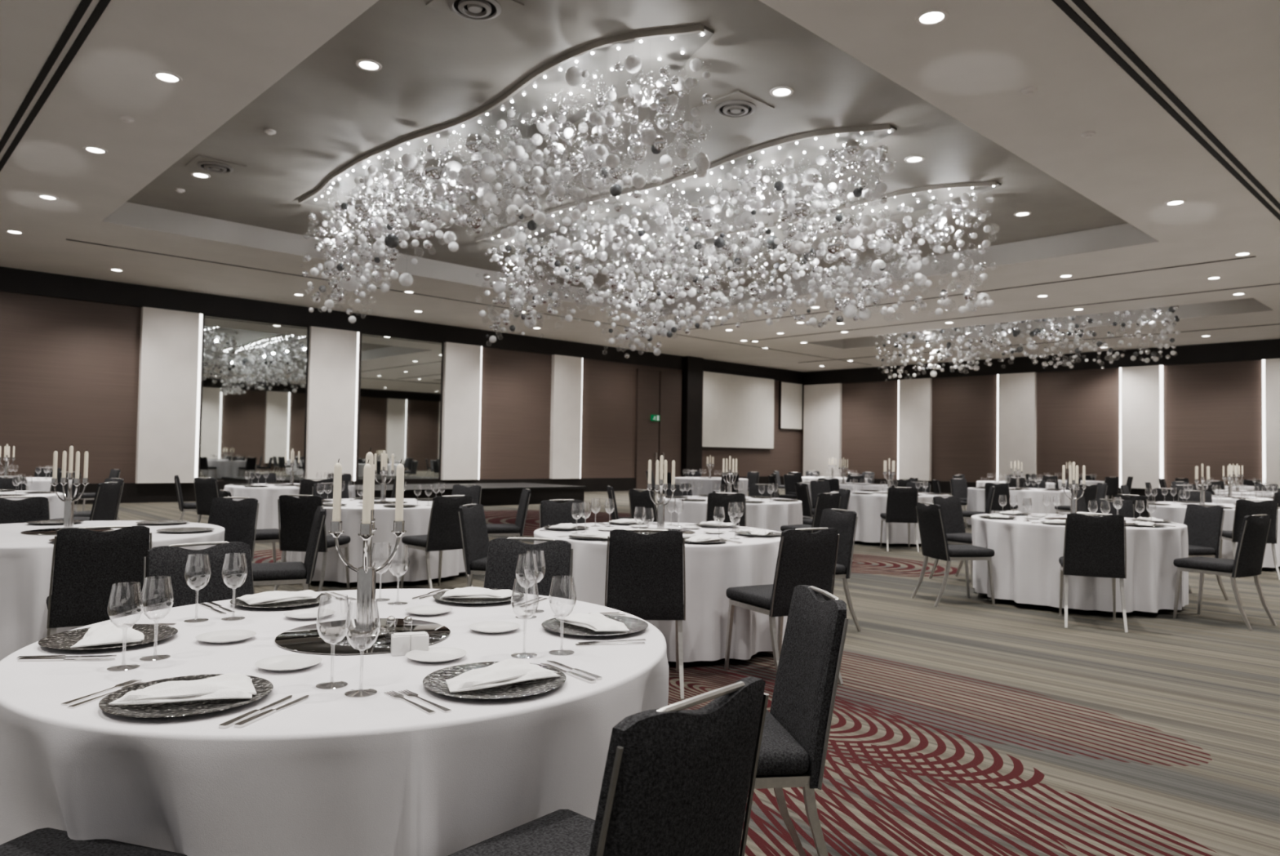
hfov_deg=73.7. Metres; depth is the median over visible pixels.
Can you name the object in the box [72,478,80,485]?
cup
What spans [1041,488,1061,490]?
charger plate
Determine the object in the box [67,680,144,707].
fork
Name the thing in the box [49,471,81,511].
banquet chair
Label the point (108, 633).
napkin
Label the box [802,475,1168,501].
baseboard
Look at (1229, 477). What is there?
candelabra
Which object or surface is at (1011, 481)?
banquet chair
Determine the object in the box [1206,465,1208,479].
taper candle
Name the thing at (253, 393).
wall mirror
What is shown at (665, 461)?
taper candle
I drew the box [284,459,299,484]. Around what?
candelabra
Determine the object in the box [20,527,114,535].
mirror plate
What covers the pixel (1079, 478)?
banquet chair
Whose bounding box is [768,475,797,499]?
banquet chair
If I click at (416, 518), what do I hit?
tablecloth
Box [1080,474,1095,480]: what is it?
banquet chair
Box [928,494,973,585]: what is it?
banquet chair
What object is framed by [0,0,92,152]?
trim
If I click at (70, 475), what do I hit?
cup
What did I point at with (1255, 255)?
trim
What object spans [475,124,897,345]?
chandelier
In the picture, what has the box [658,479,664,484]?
cup
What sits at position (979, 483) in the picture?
tablecloth
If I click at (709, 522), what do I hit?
napkin
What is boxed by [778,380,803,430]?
projection screen
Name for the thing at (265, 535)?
banquet chair
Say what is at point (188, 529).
charger plate
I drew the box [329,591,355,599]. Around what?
fork
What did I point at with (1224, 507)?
charger plate
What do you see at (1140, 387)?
wall panel
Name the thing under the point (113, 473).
banquet chair
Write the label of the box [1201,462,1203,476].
taper candle
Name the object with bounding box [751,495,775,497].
charger plate
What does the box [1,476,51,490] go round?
tablecloth
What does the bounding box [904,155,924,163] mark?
recessed light
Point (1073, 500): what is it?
candelabra
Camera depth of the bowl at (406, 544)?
3.11 m
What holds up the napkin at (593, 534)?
on the charger plate at (570, 535)
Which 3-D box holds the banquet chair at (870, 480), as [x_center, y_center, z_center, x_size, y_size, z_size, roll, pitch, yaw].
[6.188,1.677,23.757,0.591,0.909,0.448,2,-2,-35]
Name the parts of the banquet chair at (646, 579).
rail, backrest, grab handle, leg, leg, rail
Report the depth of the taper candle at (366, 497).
2.48 m
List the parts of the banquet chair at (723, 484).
backrest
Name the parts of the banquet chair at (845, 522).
backrest, seat, seat frame, grab handle, leg, rail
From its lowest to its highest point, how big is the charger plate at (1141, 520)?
0.016 m
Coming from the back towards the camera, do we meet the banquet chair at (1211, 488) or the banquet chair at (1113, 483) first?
the banquet chair at (1113, 483)
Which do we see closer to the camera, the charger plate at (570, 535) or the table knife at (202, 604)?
the table knife at (202, 604)
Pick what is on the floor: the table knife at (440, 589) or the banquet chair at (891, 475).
the banquet chair at (891, 475)
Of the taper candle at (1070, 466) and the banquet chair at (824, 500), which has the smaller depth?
the taper candle at (1070, 466)
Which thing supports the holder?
on the tablecloth at (329, 771)
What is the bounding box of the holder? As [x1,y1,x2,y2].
[390,631,429,655]
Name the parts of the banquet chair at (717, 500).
rail, grab handle, rail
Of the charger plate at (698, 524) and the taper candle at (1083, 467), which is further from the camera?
the taper candle at (1083, 467)
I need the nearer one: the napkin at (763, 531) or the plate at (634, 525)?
the napkin at (763, 531)
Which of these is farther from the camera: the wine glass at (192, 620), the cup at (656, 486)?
the cup at (656, 486)
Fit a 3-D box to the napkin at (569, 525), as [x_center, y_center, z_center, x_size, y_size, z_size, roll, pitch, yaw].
[-0.529,0.711,6.245,0.168,0.026,0.285,0,-2,25]
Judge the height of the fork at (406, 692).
0.003 m
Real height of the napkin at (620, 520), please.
0.026 m
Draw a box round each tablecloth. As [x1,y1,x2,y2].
[0,490,64,519]
[0,520,225,660]
[0,588,668,855]
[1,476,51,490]
[223,483,355,528]
[286,497,465,582]
[533,521,786,662]
[658,495,802,532]
[675,476,747,496]
[800,482,887,517]
[802,476,867,483]
[830,490,950,543]
[966,486,1071,524]
[971,512,1188,612]
[976,480,1055,488]
[1034,479,1107,501]
[1148,501,1279,567]
[1200,484,1254,490]
[1212,495,1272,503]
[1215,489,1274,496]
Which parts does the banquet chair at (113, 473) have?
leg, seat, seat frame, backrest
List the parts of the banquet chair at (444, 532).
leg, seat, seat frame, leg, rail, leg, backrest, grab handle, leg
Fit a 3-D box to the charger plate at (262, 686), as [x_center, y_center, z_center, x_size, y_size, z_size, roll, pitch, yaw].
[-0.994,0.593,1.883,0.340,0.016,0.340,0,-2,24]
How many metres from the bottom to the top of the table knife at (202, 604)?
0.006 m
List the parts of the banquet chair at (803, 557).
leg, seat, seat frame, leg, rail, leg, backrest, grab handle, rail, leg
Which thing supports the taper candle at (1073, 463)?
on the candelabra at (1073, 500)
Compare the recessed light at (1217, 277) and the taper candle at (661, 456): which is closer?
the taper candle at (661, 456)
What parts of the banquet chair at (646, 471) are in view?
backrest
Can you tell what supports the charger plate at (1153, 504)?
on the tablecloth at (1173, 512)
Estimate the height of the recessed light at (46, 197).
0.012 m
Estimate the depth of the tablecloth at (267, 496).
11.90 m
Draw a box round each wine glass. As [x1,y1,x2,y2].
[106,581,143,671]
[139,575,173,661]
[183,554,211,622]
[221,553,247,620]
[315,593,351,688]
[344,598,380,697]
[371,542,391,601]
[387,544,409,604]
[511,576,539,657]
[515,553,538,618]
[524,550,546,613]
[548,574,576,655]
[579,502,591,532]
[590,497,600,526]
[673,499,683,526]
[713,506,724,538]
[728,502,738,531]
[729,506,741,538]
[733,502,744,530]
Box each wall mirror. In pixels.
[197,314,309,481]
[355,332,443,480]
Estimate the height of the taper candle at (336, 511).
0.206 m
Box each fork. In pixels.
[61,678,142,704]
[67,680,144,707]
[104,622,176,625]
[322,591,346,600]
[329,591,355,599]
[383,690,435,713]
[398,688,451,711]
[512,596,542,606]
[519,597,548,607]
[575,641,644,645]
[577,638,646,643]
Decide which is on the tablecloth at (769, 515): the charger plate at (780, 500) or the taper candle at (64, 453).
the charger plate at (780, 500)
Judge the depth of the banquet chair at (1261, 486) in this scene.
17.86 m
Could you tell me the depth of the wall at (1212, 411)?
29.36 m
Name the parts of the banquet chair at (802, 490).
rail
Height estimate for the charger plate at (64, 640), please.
0.016 m
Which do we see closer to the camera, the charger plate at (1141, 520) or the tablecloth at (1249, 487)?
the charger plate at (1141, 520)
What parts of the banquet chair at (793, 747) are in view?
seat, seat frame, leg, backrest, leg, grab handle, rail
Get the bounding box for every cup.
[50,477,58,485]
[59,477,67,484]
[66,472,74,479]
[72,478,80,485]
[81,477,88,484]
[328,520,344,537]
[358,522,373,540]
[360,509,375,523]
[372,518,377,533]
[391,520,406,537]
[646,483,652,490]
[653,484,660,491]
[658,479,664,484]
[662,483,668,490]
[670,484,675,491]
[1067,483,1072,488]
[1081,483,1086,488]
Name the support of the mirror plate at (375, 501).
on the tablecloth at (416, 518)
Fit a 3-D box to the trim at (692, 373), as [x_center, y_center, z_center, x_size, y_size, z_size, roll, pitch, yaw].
[1.971,-0.183,32.343,0.853,5.000,0.300,3,-2,-44]
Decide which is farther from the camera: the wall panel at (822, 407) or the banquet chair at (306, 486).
the wall panel at (822, 407)
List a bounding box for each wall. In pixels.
[0,291,802,483]
[802,360,1262,488]
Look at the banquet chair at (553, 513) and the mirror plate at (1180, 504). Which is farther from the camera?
the mirror plate at (1180, 504)
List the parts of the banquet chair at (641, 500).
rail, backrest, rail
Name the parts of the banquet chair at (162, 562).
rail, grab handle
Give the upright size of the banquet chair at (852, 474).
0.909 m
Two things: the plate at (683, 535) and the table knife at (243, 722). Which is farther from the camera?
the plate at (683, 535)
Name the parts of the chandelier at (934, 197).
canopy panel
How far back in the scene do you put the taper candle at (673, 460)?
6.10 m
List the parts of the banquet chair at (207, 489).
rail, leg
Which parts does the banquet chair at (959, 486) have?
backrest, seat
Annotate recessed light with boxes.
[4,229,24,234]
[36,194,58,199]
[82,146,107,154]
[109,268,124,271]
[151,71,182,84]
[191,172,210,178]
[293,293,304,295]
[355,58,382,71]
[403,290,414,293]
[769,86,793,97]
[809,306,820,308]
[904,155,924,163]
[915,8,948,26]
[1013,211,1031,216]
[1035,294,1048,297]
[1058,274,1073,277]
[1072,307,1084,310]
[1164,199,1186,205]
[1205,275,1222,279]
[1231,292,1245,295]
[1233,252,1252,256]
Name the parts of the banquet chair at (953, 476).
backrest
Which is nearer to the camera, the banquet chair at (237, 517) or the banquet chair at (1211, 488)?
the banquet chair at (237, 517)
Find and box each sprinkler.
[119,115,133,123]
[1021,86,1036,95]
[1081,131,1095,138]
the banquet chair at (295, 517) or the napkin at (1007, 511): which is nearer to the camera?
the banquet chair at (295, 517)
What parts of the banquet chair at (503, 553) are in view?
grab handle, rail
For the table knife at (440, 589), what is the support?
on the tablecloth at (329, 771)
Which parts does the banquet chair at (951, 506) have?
leg, backrest, seat, leg, seat frame, leg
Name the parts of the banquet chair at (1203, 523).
seat, seat frame, backrest, grab handle, leg, rail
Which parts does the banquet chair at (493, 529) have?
seat, seat frame, backrest, rail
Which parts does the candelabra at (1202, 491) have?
stem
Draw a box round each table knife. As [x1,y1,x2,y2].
[16,654,116,658]
[17,657,115,661]
[199,602,226,613]
[206,601,235,612]
[218,694,292,728]
[234,694,309,727]
[412,588,444,599]
[418,588,452,599]
[539,529,560,531]
[540,662,595,682]
[546,659,602,679]
[554,611,620,616]
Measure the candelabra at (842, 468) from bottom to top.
0.372 m
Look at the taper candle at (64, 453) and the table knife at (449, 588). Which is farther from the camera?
the taper candle at (64, 453)
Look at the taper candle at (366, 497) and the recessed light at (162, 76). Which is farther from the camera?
the recessed light at (162, 76)
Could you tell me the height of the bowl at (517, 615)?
0.113 m
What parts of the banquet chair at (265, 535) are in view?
backrest, seat frame, seat, leg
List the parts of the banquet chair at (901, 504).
leg, seat, leg, rail, backrest, leg, leg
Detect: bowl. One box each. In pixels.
[107,581,143,628]
[140,575,173,620]
[184,554,211,590]
[221,553,247,588]
[315,593,351,643]
[344,598,380,649]
[371,542,391,573]
[387,544,409,576]
[511,576,539,619]
[515,553,538,587]
[524,550,546,582]
[548,574,576,617]
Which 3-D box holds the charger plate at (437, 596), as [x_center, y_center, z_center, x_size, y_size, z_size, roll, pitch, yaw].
[-0.609,0.640,3.228,0.340,0.016,0.340,0,-2,20]
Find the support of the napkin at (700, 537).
on the charger plate at (717, 540)
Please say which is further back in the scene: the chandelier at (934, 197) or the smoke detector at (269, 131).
the chandelier at (934, 197)
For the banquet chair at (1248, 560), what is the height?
0.909 m
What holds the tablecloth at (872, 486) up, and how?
on the floor
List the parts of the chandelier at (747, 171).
canopy panel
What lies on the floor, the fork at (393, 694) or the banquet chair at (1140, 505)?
the banquet chair at (1140, 505)
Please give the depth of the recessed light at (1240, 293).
18.58 m
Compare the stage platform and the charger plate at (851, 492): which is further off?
the stage platform
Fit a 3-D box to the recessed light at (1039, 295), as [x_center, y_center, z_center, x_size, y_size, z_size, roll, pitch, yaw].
[9.043,-2.961,19.170,0.270,0.012,0.270,1,-2,0]
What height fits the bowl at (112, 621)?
0.113 m
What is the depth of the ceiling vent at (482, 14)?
7.86 m
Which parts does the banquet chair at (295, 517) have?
rail, leg, grab handle, backrest, leg, rail, seat frame, seat, leg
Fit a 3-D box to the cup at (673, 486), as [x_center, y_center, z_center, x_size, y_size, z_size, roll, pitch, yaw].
[0.237,0.429,6.108,0.045,0.050,0.045,0,-2,21]
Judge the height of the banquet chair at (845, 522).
0.909 m
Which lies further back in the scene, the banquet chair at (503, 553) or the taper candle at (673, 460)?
the taper candle at (673, 460)
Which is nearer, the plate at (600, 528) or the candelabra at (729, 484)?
the plate at (600, 528)
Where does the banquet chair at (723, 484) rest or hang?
on the floor
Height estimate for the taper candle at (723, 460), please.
0.206 m
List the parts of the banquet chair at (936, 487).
backrest, seat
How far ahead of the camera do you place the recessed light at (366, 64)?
9.08 m
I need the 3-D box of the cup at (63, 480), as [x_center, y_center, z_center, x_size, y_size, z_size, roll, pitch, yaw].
[-3.742,0.347,5.539,0.045,0.050,0.045,0,-2,33]
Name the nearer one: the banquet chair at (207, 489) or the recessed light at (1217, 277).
the banquet chair at (207, 489)
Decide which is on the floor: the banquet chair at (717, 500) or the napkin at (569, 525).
the banquet chair at (717, 500)
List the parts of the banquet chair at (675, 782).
seat, rail, backrest, grab handle, rail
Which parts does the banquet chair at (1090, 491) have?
seat, seat frame, backrest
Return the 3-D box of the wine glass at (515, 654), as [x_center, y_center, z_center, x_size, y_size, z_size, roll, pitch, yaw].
[-0.317,0.520,2.350,0.078,0.211,0.078,1,-2,0]
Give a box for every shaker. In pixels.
[384,615,395,637]
[402,615,413,631]
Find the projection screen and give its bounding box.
[702,366,776,449]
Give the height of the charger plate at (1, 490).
0.016 m
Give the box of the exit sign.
[650,414,660,421]
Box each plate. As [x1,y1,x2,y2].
[0,488,16,491]
[0,493,26,496]
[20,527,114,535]
[22,490,57,493]
[26,519,84,524]
[37,623,177,649]
[98,673,273,717]
[135,520,189,524]
[155,526,214,533]
[195,629,256,643]
[229,591,331,607]
[230,483,253,484]
[244,484,266,487]
[254,653,322,671]
[266,482,288,484]
[273,484,299,485]
[275,617,450,654]
[283,608,334,619]
[323,502,346,506]
[352,497,380,499]
[358,500,407,503]
[382,503,417,506]
[404,604,453,615]
[405,646,466,662]
[415,497,432,500]
[422,661,566,698]
[432,587,524,603]
[468,620,519,633]
[541,613,648,635]
[542,524,589,529]
[568,534,609,539]
[596,527,618,530]
[607,520,649,524]
[629,524,649,527]
[632,528,695,533]
[662,495,688,497]
[679,498,706,501]
[680,525,701,528]
[682,533,696,537]
[682,537,727,543]
[695,523,737,527]
[702,530,725,533]
[735,530,781,536]
[746,500,764,502]
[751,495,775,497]
[771,498,799,501]
[851,492,872,493]
[860,489,879,491]
[925,493,945,494]
[978,515,1016,519]
[995,511,1031,515]
[1022,516,1041,519]
[1030,514,1046,516]
[1040,520,1065,524]
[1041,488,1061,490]
[1044,488,1061,489]
[1044,516,1065,519]
[1125,522,1167,526]
[1130,518,1171,522]
[1148,502,1171,505]
[1174,500,1199,502]
[1180,503,1225,506]
[1204,506,1235,508]
[1212,493,1227,495]
[1213,495,1248,497]
[1230,497,1256,498]
[1254,495,1273,497]
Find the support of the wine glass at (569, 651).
on the tablecloth at (329, 771)
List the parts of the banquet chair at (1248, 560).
leg, leg, seat, seat frame, rail, leg, backrest, grab handle, leg, rail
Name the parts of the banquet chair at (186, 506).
rail, backrest, seat, seat frame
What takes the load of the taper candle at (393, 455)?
on the candelabra at (383, 489)
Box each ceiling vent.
[184,155,246,176]
[426,0,524,30]
[697,90,774,123]
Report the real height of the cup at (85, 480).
0.050 m
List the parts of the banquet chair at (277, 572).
seat, seat frame, leg, backrest, rail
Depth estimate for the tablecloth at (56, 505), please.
9.49 m
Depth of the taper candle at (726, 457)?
10.91 m
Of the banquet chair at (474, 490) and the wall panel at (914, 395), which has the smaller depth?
the banquet chair at (474, 490)
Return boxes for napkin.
[70,622,144,647]
[108,672,256,704]
[237,589,320,604]
[441,586,519,597]
[445,657,560,692]
[549,522,577,528]
[555,612,629,631]
[570,531,609,537]
[608,518,642,523]
[685,533,722,541]
[698,520,736,525]
[747,528,771,534]
[989,513,1008,517]
[999,510,1022,513]
[1044,519,1065,522]
[1068,511,1098,515]
[1133,520,1155,525]
[1136,516,1163,520]
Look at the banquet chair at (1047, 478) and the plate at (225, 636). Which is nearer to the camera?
the plate at (225, 636)
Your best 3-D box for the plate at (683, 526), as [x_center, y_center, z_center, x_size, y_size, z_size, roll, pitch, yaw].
[0.380,0.753,6.438,0.160,0.014,0.160,1,-2,0]
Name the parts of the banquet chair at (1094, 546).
seat, leg, rail, leg, backrest, grab handle, leg, leg, rail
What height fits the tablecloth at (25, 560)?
0.720 m
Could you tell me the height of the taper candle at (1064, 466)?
0.206 m
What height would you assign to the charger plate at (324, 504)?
0.016 m
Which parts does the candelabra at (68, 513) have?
arm, arm, stem, arm, arm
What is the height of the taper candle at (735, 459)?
0.206 m
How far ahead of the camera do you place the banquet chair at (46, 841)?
1.72 m
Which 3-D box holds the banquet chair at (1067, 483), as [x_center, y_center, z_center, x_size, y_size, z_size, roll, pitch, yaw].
[10.754,1.690,21.706,0.591,0.909,0.448,1,-2,-2]
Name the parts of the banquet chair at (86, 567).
leg, seat, rail, leg, grab handle, rail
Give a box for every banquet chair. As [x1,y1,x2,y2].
[0,475,26,490]
[0,495,49,524]
[0,826,186,855]
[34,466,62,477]
[46,524,151,635]
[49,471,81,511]
[49,481,121,520]
[74,477,124,519]
[75,468,119,519]
[142,541,253,612]
[174,474,197,519]
[193,476,218,522]
[208,496,259,593]
[218,488,286,562]
[248,471,276,483]
[251,505,326,590]
[273,493,350,591]
[298,478,333,497]
[312,482,349,498]
[327,472,351,484]
[391,477,395,497]
[400,494,472,588]
[447,675,768,855]
[450,484,481,503]
[457,502,488,586]
[483,537,573,599]
[486,488,530,541]
[539,498,586,528]
[604,528,685,698]
[607,485,631,519]
[628,488,672,522]
[645,470,666,495]
[656,471,671,509]
[666,482,692,495]
[679,584,848,855]
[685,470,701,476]
[706,492,746,526]
[712,473,739,494]
[724,527,843,684]
[746,471,759,492]
[747,483,777,497]
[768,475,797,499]
[773,470,785,493]
[780,492,840,533]
[783,474,798,494]
[787,471,802,482]
[795,482,814,518]
[802,488,853,560]
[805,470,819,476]
[809,480,830,508]
[817,477,839,491]
[818,507,861,631]
[845,475,865,482]
[847,473,862,475]
[862,471,874,483]
[880,486,919,551]
[889,473,893,487]
[896,478,911,488]
[906,481,930,492]
[909,476,918,483]
[911,502,995,605]
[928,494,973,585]
[932,479,967,527]
[950,478,967,521]
[952,475,964,509]
[962,485,995,519]
[984,482,1017,513]
[1005,474,1022,479]
[1005,476,1025,487]
[1023,479,1046,488]
[1025,473,1037,480]
[1041,475,1058,488]
[1054,484,1097,513]
[1058,512,1128,631]
[1065,476,1075,489]
[1069,477,1080,497]
[1071,488,1087,511]
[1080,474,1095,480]
[1089,498,1134,517]
[1095,482,1107,498]
[1104,476,1119,500]
[1107,475,1133,501]
[1114,493,1150,518]
[1120,484,1129,496]
[1145,481,1154,501]
[1153,487,1179,501]
[1159,478,1167,489]
[1170,484,1195,492]
[1171,480,1188,486]
[1173,514,1276,630]
[1174,477,1189,484]
[1177,489,1212,502]
[1183,503,1228,599]
[1191,484,1215,493]
[1203,480,1225,489]
[1219,498,1279,579]
[1242,479,1261,485]
[1253,483,1278,491]
[1272,491,1279,506]
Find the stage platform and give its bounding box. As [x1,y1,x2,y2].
[354,482,586,505]
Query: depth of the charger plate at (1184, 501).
11.95 m
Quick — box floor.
[76,488,1279,855]
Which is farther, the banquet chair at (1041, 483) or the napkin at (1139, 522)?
the banquet chair at (1041, 483)
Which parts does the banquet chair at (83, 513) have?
seat, backrest, rail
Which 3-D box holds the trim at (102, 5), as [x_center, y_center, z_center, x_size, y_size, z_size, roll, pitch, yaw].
[-7.438,-3.499,10.231,0.063,0.013,17.000,3,-2,-44]
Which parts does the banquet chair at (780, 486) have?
backrest, seat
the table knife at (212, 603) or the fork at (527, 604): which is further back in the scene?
the fork at (527, 604)
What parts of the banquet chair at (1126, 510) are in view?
grab handle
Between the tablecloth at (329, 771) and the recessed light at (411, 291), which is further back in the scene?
the recessed light at (411, 291)
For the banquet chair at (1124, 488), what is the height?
0.909 m
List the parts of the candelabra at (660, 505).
arm, arm, stem, arm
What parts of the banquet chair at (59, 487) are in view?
rail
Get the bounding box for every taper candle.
[5,444,8,454]
[7,445,9,457]
[52,448,57,478]
[61,448,66,477]
[68,444,73,472]
[75,450,79,478]
[83,448,88,477]
[332,458,342,520]
[361,459,371,523]
[365,447,373,509]
[372,464,374,509]
[373,453,376,470]
[380,452,382,469]
[382,449,385,466]
[384,452,387,470]
[391,453,394,470]
[395,459,404,520]
[648,457,651,483]
[655,458,658,484]
[659,454,663,479]
[663,459,666,483]
[671,457,675,484]
[722,457,724,471]
[725,457,727,471]
[728,454,730,469]
[732,457,733,471]
[735,458,737,471]
[1062,464,1065,483]
[1068,463,1071,483]
[1072,460,1075,479]
[1075,464,1078,483]
[1082,465,1085,484]
[1195,464,1197,479]
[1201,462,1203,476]
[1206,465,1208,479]
[1235,465,1237,475]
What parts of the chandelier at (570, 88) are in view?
canopy panel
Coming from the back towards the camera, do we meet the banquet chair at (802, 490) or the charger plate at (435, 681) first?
the banquet chair at (802, 490)
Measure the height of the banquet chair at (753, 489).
0.909 m
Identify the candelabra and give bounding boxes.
[0,454,14,478]
[50,472,88,531]
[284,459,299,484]
[328,509,406,638]
[374,466,394,502]
[646,479,675,529]
[706,462,714,477]
[721,469,737,494]
[828,463,836,477]
[838,465,848,483]
[883,469,895,493]
[1013,469,1022,488]
[1061,480,1086,512]
[1194,475,1209,503]
[1222,474,1237,497]
[1231,470,1238,485]
[1232,472,1243,491]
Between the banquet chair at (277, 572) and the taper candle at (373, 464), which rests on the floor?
the banquet chair at (277, 572)
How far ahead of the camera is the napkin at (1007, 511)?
8.67 m
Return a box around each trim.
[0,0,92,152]
[0,0,111,171]
[0,266,804,383]
[66,239,871,364]
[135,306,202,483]
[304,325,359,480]
[440,342,482,479]
[549,354,582,478]
[680,355,703,476]
[690,255,1256,329]
[749,283,1279,341]
[801,323,1279,362]
[803,338,1279,385]
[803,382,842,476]
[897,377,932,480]
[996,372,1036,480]
[1051,0,1279,220]
[1071,0,1279,209]
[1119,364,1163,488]
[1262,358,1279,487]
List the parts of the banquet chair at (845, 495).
seat, backrest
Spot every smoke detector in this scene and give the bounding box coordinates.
[175,188,185,192]
[264,128,275,135]
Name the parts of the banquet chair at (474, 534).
rail, leg, seat frame, seat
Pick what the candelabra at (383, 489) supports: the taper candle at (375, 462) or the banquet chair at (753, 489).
the taper candle at (375, 462)
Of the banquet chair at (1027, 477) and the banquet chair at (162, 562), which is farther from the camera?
the banquet chair at (1027, 477)
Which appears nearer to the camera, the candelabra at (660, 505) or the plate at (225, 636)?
the plate at (225, 636)
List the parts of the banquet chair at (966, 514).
seat, backrest, rail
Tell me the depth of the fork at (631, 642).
2.50 m
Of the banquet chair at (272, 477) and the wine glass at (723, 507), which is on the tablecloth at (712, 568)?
the wine glass at (723, 507)
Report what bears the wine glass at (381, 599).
on the tablecloth at (329, 771)
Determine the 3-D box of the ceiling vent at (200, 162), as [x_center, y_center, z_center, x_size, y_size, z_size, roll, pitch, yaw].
[-6.184,-3.788,12.427,0.640,0.060,0.640,3,-2,-44]
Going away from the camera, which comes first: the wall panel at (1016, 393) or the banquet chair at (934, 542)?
the banquet chair at (934, 542)
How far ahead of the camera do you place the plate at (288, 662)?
2.20 m
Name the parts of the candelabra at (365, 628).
arm, stem, arm, arm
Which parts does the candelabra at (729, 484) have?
stem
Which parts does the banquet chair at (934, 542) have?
leg, rail, backrest, leg, rail, leg, seat frame, seat, leg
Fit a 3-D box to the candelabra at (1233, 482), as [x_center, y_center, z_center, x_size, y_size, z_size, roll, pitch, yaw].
[14.582,1.238,20.979,0.171,0.372,0.171,1,-2,10]
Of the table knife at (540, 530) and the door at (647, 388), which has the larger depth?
the door at (647, 388)
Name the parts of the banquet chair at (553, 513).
rail, grab handle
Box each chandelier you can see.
[297,24,713,323]
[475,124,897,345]
[594,180,1000,358]
[872,305,1180,379]
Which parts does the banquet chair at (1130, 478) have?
backrest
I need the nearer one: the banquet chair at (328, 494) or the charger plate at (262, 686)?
the charger plate at (262, 686)
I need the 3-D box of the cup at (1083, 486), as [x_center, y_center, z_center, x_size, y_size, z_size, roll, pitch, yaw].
[4.175,0.551,8.025,0.045,0.050,0.045,3,-2,-45]
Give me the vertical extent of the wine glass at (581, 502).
0.211 m
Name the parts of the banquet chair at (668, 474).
backrest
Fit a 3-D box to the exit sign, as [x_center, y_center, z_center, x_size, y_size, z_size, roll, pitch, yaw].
[0.565,-0.366,31.032,0.420,0.220,0.083,3,-2,-44]
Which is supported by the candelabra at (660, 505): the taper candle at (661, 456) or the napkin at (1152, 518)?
the taper candle at (661, 456)
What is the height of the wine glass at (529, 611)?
0.211 m
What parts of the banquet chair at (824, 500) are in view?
seat, rail, backrest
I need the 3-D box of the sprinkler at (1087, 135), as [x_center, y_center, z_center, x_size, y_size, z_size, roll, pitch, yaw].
[5.061,-3.296,9.629,0.140,0.047,0.140,1,-2,0]
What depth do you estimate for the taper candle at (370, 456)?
2.57 m
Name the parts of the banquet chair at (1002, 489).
backrest, seat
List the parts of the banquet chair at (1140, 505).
grab handle, rail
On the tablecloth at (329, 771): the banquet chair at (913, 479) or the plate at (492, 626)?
the plate at (492, 626)
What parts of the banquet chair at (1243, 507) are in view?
leg, seat frame, seat, rail, leg, backrest, grab handle, leg, rail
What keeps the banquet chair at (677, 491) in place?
on the floor
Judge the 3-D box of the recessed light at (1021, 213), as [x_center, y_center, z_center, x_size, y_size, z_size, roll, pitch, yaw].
[6.362,-3.555,14.192,0.270,0.012,0.270,1,-2,0]
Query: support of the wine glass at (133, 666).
on the tablecloth at (329, 771)
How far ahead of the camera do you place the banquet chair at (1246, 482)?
21.98 m
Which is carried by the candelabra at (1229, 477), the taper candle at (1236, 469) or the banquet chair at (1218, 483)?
the taper candle at (1236, 469)
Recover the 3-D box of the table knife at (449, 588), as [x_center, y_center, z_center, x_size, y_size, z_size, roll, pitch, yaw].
[-0.791,0.644,3.311,0.017,0.006,0.233,0,-2,21]
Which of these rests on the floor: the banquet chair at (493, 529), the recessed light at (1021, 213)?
the banquet chair at (493, 529)
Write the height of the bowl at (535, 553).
0.113 m
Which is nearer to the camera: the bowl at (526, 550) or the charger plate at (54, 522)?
the bowl at (526, 550)
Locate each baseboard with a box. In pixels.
[77,475,802,503]
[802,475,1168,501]
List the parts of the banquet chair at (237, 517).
backrest, grab handle, rail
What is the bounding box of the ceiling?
[0,0,1279,372]
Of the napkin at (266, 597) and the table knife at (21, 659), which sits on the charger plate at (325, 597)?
the napkin at (266, 597)
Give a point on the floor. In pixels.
(962, 725)
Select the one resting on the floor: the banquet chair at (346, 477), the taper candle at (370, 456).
the banquet chair at (346, 477)
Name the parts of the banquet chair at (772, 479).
backrest, seat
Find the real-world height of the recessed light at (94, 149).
0.012 m
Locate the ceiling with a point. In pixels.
(951, 89)
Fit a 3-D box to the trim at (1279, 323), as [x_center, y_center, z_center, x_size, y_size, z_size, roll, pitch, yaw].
[11.963,-2.659,27.605,0.052,0.013,16.600,3,-2,-44]
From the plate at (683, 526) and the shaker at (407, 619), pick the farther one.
the plate at (683, 526)
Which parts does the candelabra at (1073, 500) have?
stem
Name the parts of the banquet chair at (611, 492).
backrest, rail, seat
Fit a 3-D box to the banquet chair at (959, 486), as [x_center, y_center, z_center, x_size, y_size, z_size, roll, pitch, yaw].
[6.724,1.499,17.543,0.448,0.909,0.591,2,-2,-23]
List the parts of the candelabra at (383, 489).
stem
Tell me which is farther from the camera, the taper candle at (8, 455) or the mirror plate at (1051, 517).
the taper candle at (8, 455)
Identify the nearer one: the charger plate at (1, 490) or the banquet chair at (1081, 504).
the charger plate at (1, 490)
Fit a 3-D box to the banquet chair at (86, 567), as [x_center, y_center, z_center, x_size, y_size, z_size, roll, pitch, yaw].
[-2.861,0.950,4.501,0.448,0.909,0.591,2,-2,-36]
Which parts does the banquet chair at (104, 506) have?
seat, rail, backrest, rail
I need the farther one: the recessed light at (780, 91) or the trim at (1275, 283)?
the trim at (1275, 283)
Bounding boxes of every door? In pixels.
[635,368,659,489]
[657,370,682,476]
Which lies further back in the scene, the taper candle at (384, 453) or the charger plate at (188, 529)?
the taper candle at (384, 453)
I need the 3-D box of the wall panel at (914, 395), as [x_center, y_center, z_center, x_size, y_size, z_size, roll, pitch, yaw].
[10.774,0.061,33.542,0.160,3.970,1.396,3,-2,-44]

